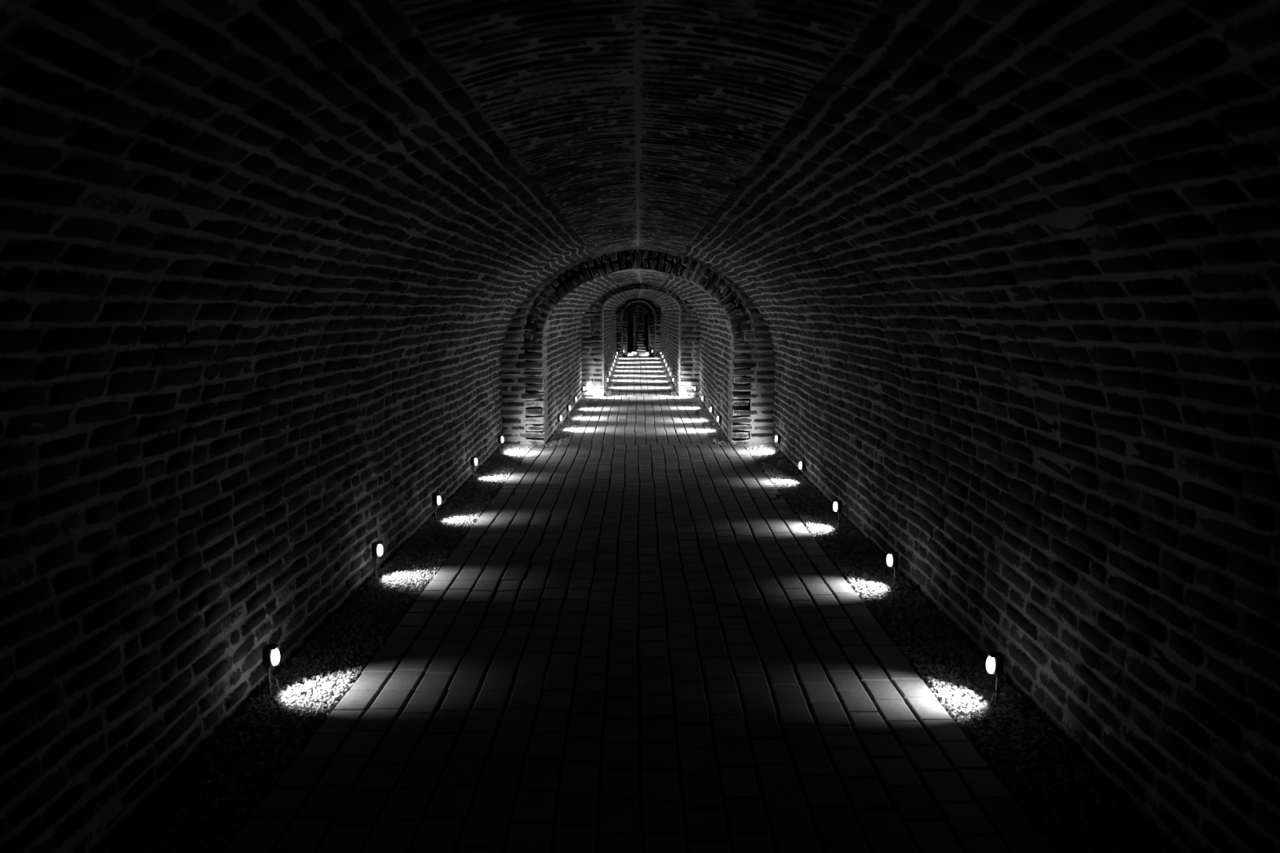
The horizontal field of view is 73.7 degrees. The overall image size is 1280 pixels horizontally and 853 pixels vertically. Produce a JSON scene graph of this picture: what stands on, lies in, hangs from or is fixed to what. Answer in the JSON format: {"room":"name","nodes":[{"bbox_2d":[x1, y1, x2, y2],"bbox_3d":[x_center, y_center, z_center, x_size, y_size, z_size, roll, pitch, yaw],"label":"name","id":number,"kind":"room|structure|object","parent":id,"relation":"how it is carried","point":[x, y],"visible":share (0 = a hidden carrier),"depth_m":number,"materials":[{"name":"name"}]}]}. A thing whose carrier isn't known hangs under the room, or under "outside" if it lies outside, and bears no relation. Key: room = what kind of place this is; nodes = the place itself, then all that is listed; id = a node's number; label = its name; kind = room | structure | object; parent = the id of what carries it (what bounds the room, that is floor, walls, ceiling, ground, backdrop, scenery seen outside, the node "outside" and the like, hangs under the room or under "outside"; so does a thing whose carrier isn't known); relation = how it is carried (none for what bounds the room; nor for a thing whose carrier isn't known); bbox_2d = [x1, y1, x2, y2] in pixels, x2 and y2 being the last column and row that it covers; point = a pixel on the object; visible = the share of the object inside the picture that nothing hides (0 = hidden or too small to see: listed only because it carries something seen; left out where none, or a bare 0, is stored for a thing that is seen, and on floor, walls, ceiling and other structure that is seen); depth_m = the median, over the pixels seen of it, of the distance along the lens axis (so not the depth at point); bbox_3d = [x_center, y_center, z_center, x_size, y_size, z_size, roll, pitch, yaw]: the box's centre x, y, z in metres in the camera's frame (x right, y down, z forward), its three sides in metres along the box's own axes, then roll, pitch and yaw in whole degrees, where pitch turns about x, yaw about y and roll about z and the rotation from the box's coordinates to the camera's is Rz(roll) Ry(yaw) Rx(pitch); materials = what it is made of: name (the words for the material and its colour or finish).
{"room":"underground passage","nodes":[
{"label":"underground passage","id":0,"kind":"room"},
{"bbox_2d":[0,0,595,852],"bbox_3d":[-1.168,-0.163,4.123,1.395,2.513,12.231,0,8,0],"label":"wall","id":1,"kind":"structure","parent":0,"point":[267,267],"depth_m":2.62,"materials":[{"name":"brick"}]},
{"bbox_2d":[524,256,620,444],"bbox_3d":[-0.842,-1.255,12.867,1.070,2.281,5.631,0,8,0],"label":"wall","id":2,"kind":"structure","parent":0,"point":[562,374],"depth_m":11.74,"materials":[{"name":"brick"}]},
{"bbox_2d":[590,285,633,398],"bbox_3d":[-0.576,-2.799,24.405,0.752,2.179,17.880,0,8,0],"label":"wall","id":3,"kind":"structure","parent":0,"point":[609,331],"depth_m":18.66,"materials":[{"name":"brick"}]},
{"bbox_2d":[391,0,882,253],"bbox_3d":[-0.010,-1.338,3.964,1.124,0.333,12.220,0,8,0],"label":"ceiling","id":4,"kind":"structure","parent":0,"point":[571,86],"depth_m":2.65,"materials":[{"name":"brick"}]},
{"bbox_2d":[501,240,774,445],"bbox_3d":[-0.024,-0.976,10.124,3.480,2.480,0.155,0,8,0],"label":"archway","id":5,"kind":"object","parent":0,"point":[757,344],"depth_m":10.08,"materials":[{"name":"brick"}]},
{"bbox_2d":[601,248,674,286],"bbox_3d":[-0.010,-2.302,12.725,0.886,0.302,5.612,0,8,0],"label":"ceiling","id":6,"kind":"structure","parent":0,"point":[628,277],"depth_m":11.26,"materials":[{"name":"brick"}]},
{"bbox_2d":[628,306,647,347],"bbox_3d":[-0.078,-3.866,33.248,0.900,1.950,0.273,0,8,0],"label":"wall","id":7,"kind":"structure","parent":0,"point":[641,316],"depth_m":33.11,"materials":[{"name":"stone"}]},
{"bbox_2d":[622,301,653,357],"bbox_3d":[-0.067,-3.238,28.269,1.240,1.990,0.148,0,8,0],"label":"wall","id":8,"kind":"structure","parent":0,"point":[624,320],"depth_m":28.20,"materials":[{"name":"brick"}]},
{"bbox_2d":[616,297,661,358],"bbox_3d":[-0.042,-2.987,26.129,1.620,2.080,0.156,0,8,0],"label":"wall","id":9,"kind":"structure","parent":0,"point":[658,322],"depth_m":26.07,"materials":[{"name":"brick"}]},
{"bbox_2d":[631,297,646,302],"bbox_3d":[-0.052,-4.064,27.073,0.587,0.282,2.258,0,8,0],"label":"ceiling","id":10,"kind":"structure","parent":0,"point":[638,298],"depth_m":25.97,"materials":[{"name":"brick"}]},
{"bbox_2d":[581,283,700,398],"bbox_3d":[0.013,-1.601,15.592,2.400,2.220,0.152,0,8,0],"label":"wall","id":11,"kind":"structure","parent":0,"point":[692,356],"depth_m":15.56,"materials":[{"name":"brick"}]},
{"bbox_2d":[604,346,678,396],"bbox_3d":[-0.017,-1.758,24.500,1.520,0.271,17.779,0,8,0],"label":"floor","id":12,"kind":"structure","parent":0,"point":[634,388],"depth_m":19.23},
{"bbox_2d":[604,356,621,396],"bbox_3d":[-0.618,-1.328,20.965,0.162,0.172,10.508,0,8,0],"label":"gravel","id":13,"kind":"object","parent":12,"relation":"on","point":[610,387],"visible":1,"depth_m":19.05,"materials":[{"name":"grey gravel"}]},
{"bbox_2d":[633,314,635,351],"bbox_3d":[-0.201,-3.312,30.231,0.050,1.300,0.100,0,8,0],"label":"wooden post","id":14,"kind":"object","parent":12,"relation":"on","point":[633,314],"visible":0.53,"depth_m":30.18,"materials":[{"name":"wood"}]},
{"bbox_2d":[627,323,645,355],"bbox_3d":[-0.077,-3.033,29.479,0.659,0.973,4.306,0,8,0],"label":"stone steps","id":15,"kind":"structure","parent":12,"relation":"on","point":[641,349],"depth_m":28.66,"materials":[{"name":"stone"}]},
{"bbox_2d":[658,357,677,396],"bbox_3d":[0.633,-1.330,20.972,0.141,0.168,10.514,0,8,0],"label":"gravel","id":16,"kind":"object","parent":12,"relation":"on","point":[672,389],"visible":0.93,"depth_m":18.80,"materials":[{"name":"grey gravel"}]},
{"bbox_2d":[624,282,657,299],"bbox_3d":[-0.009,-3.290,20.730,0.718,0.306,10.735,0,8,0],"label":"ceiling","id":17,"kind":"structure","parent":0,"point":[646,295],"depth_m":17.64,"materials":[{"name":"brick"}]},
{"bbox_2d":[108,396,1174,852],"bbox_3d":[-0.016,0.726,6.975,3.320,0.151,17.620,0,8,0],"label":"floor","id":18,"kind":"structure","parent":0,"point":[486,828],"depth_m":3.50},
{"bbox_2d":[103,444,559,852],"bbox_3d":[-1.246,0.871,5.509,0.758,0.065,9.498,0,8,0],"label":"gravel","id":19,"kind":"object","parent":18,"relation":"on","point":[449,517],"visible":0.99,"depth_m":3.55,"materials":[{"name":"grey gravel"}]},
{"bbox_2d":[262,644,281,699],"bbox_3d":[-1.542,1.048,3.580,0.067,0.267,0.068,-3,8,-20],"label":"light","id":20,"kind":"object","parent":19,"relation":"on","point":[270,654],"visible":0.94,"depth_m":3.55,"materials":[{"name":"black metal"}]},
{"bbox_2d":[371,542,382,577],"bbox_3d":[-1.583,0.830,5.155,0.068,0.268,0.063,-1,8,-10],"label":"light","id":21,"kind":"object","parent":19,"relation":"on","point":[376,548],"visible":0.91,"depth_m":5.12,"materials":[{"name":"black"}]},
{"bbox_2d":[497,435,503,453],"bbox_3d":[-1.544,0.232,9.485,0.067,0.267,0.064,-2,8,-11],"label":"light","id":22,"kind":"object","parent":19,"relation":"on","point":[500,438],"visible":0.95,"depth_m":9.45,"materials":[{"name":"black"}]},
{"bbox_2d":[431,493,440,521],"bbox_3d":[-1.545,0.645,6.491,0.067,0.267,0.071,-3,8,-20],"label":"light","id":23,"kind":"object","parent":18,"relation":"on","point":[436,497],"visible":0.95,"depth_m":6.46,"materials":[{"name":"black"}]},
{"bbox_2d":[470,456,477,478],"bbox_3d":[-1.575,0.421,8.112,0.068,0.267,0.061,-2,8,-14],"label":"light","id":24,"kind":"object","parent":18,"relation":"on","point":[473,460],"visible":0.93,"depth_m":8.08,"materials":[{"name":"black"}]},
{"bbox_2d":[547,396,591,444],"bbox_3d":[-0.995,-0.159,12.940,0.293,0.066,5.426,0,8,0],"label":"gravel","id":25,"kind":"object","parent":18,"relation":"on","point":[564,435],"visible":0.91,"depth_m":11.94,"materials":[{"name":"grey gravel"}]},
{"bbox_2d":[556,414,562,430],"bbox_3d":[-1.069,-0.026,11.352,0.069,0.266,0.062,-2,8,-13],"label":"light","id":26,"kind":"object","parent":25,"relation":"on","point":[559,416],"visible":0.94,"depth_m":11.32,"materials":[{"name":"black"}]},
{"bbox_2d":[565,404,570,419],"bbox_3d":[-1.046,-0.184,12.492,0.068,0.266,0.062,-2,8,-15],"label":"light","id":27,"kind":"object","parent":25,"relation":"on","point":[568,406],"visible":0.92,"depth_m":12.46,"materials":[{"name":"black"}]},
{"bbox_2d":[581,386,584,397],"bbox_3d":[-1.037,-0.601,15.503,0.067,0.267,0.061,-2,8,-11],"label":"light","id":28,"kind":"object","parent":25,"relation":"on","point":[582,387],"visible":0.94,"depth_m":15.47,"materials":[{"name":"black"}]},
{"bbox_2d":[573,396,577,409],"bbox_3d":[-1.041,-0.349,13.680,0.068,0.267,0.061,-2,8,-12],"label":"light","id":29,"kind":"object","parent":18,"relation":"on","point":[575,398],"visible":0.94,"depth_m":13.65,"materials":[{"name":"black"}]},
{"bbox_2d":[693,386,697,397],"bbox_3d":[1.015,-0.602,15.515,0.070,0.266,0.063,-2,8,-13],"label":"light","id":30,"kind":"object","parent":18,"relation":"on","point":[695,387],"visible":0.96,"depth_m":15.49,"materials":[{"name":"black"}]},
{"bbox_2d":[701,395,706,408],"bbox_3d":[1.030,-0.369,13.831,0.070,0.266,0.062,-2,8,-13],"label":"light","id":31,"kind":"object","parent":18,"relation":"on","point":[703,397],"visible":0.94,"depth_m":13.81,"materials":[{"name":"black"}]},
{"bbox_2d":[687,395,729,444],"bbox_3d":[0.978,-0.163,12.949,0.232,0.069,5.422,0,8,0],"label":"gravel","id":32,"kind":"object","parent":18,"relation":"on","point":[704,415],"visible":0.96,"depth_m":12.09,"materials":[{"name":"grey gravel"}]},
{"bbox_2d":[709,406,714,421],"bbox_3d":[1.037,-0.157,12.296,0.068,0.267,0.061,-1,8,-9],"label":"light","id":33,"kind":"object","parent":32,"relation":"on","point":[712,408],"visible":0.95,"depth_m":12.27,"materials":[{"name":"black"}]},
{"bbox_2d":[716,415,722,431],"bbox_3d":[1.045,-0.012,11.247,0.069,0.266,0.062,-1,8,-8],"label":"light","id":34,"kind":"object","parent":18,"relation":"on","point":[719,417],"visible":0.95,"depth_m":11.22,"materials":[{"name":"black"}]},
{"bbox_2d":[832,499,843,528],"bbox_3d":[1.454,0.675,6.283,0.069,0.266,0.062,-2,8,-15],"label":"light","id":35,"kind":"object","parent":18,"relation":"on","point":[837,504],"visible":0.96,"depth_m":6.25,"materials":[{"name":"black"}]},
{"bbox_2d":[718,443,1172,852],"bbox_3d":[1.254,0.871,5.513,0.690,0.068,9.494,0,8,0],"label":"gravel","id":36,"kind":"object","parent":18,"relation":"on","point":[786,473],"visible":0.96,"depth_m":3.55,"materials":[{"name":"grey gravel"}]},
{"bbox_2d":[774,434,781,453],"bbox_3d":[1.540,0.224,9.540,0.070,0.267,0.059,-2,8,-11],"label":"light","id":37,"kind":"object","parent":36,"relation":"on","point":[777,438],"visible":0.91,"depth_m":9.51,"materials":[{"name":"black"}]},
{"bbox_2d":[798,460,807,483],"bbox_3d":[1.505,0.448,7.917,0.067,0.267,0.072,-2,8,-12],"label":"light","id":38,"kind":"object","parent":36,"relation":"on","point":[802,465],"visible":0.91,"depth_m":7.89,"materials":[{"name":"black"}]},
{"bbox_2d":[886,551,900,590],"bbox_3d":[1.463,0.859,4.950,0.069,0.267,0.070,-3,8,-20],"label":"light","id":39,"kind":"object","parent":36,"relation":"on","point":[892,558],"visible":0.94,"depth_m":4.92,"materials":[{"name":"black"}]},
{"bbox_2d":[986,651,1005,706],"bbox_3d":[1.452,1.060,3.496,0.069,0.267,0.059,-1,8,-6],"label":"light","id":40,"kind":"object","parent":18,"relation":"on","point":[995,661],"visible":0.95,"depth_m":3.47,"materials":[{"name":"black"}]},
{"bbox_2d":[642,305,653,357],"bbox_3d":[0.292,-3.539,30.755,0.445,1.906,5.108,0,8,0],"label":"wall","id":41,"kind":"structure","parent":0,"point":[648,308],"depth_m":28.33,"materials":[{"name":"brick"}]},
{"bbox_2d":[644,299,661,357],"bbox_3d":[0.412,-3.124,27.205,0.579,2.056,2.268,0,8,0],"label":"wall","id":42,"kind":"structure","parent":0,"point":[653,310],"depth_m":26.29,"materials":[{"name":"brick"}]},
{"bbox_2d":[648,288,692,396],"bbox_3d":[0.585,-2.309,20.867,0.711,2.178,10.743,0,8,0],"label":"wall","id":43,"kind":"structure","parent":0,"point":[670,328],"depth_m":18.29,"materials":[{"name":"brick"}]},
{"bbox_2d":[660,257,751,444],"bbox_3d":[0.832,-1.255,12.871,1.018,2.281,5.613,0,8,0],"label":"wall","id":44,"kind":"structure","parent":0,"point":[715,354],"depth_m":11.76,"materials":[{"name":"brick"}]},
{"bbox_2d":[680,0,1279,852],"bbox_3d":[1.158,-0.163,4.127,1.365,2.513,12.234,0,8,0],"label":"wall","id":45,"kind":"structure","parent":0,"point":[1011,268],"depth_m":2.61,"materials":[{"name":"brick"}]}
]}

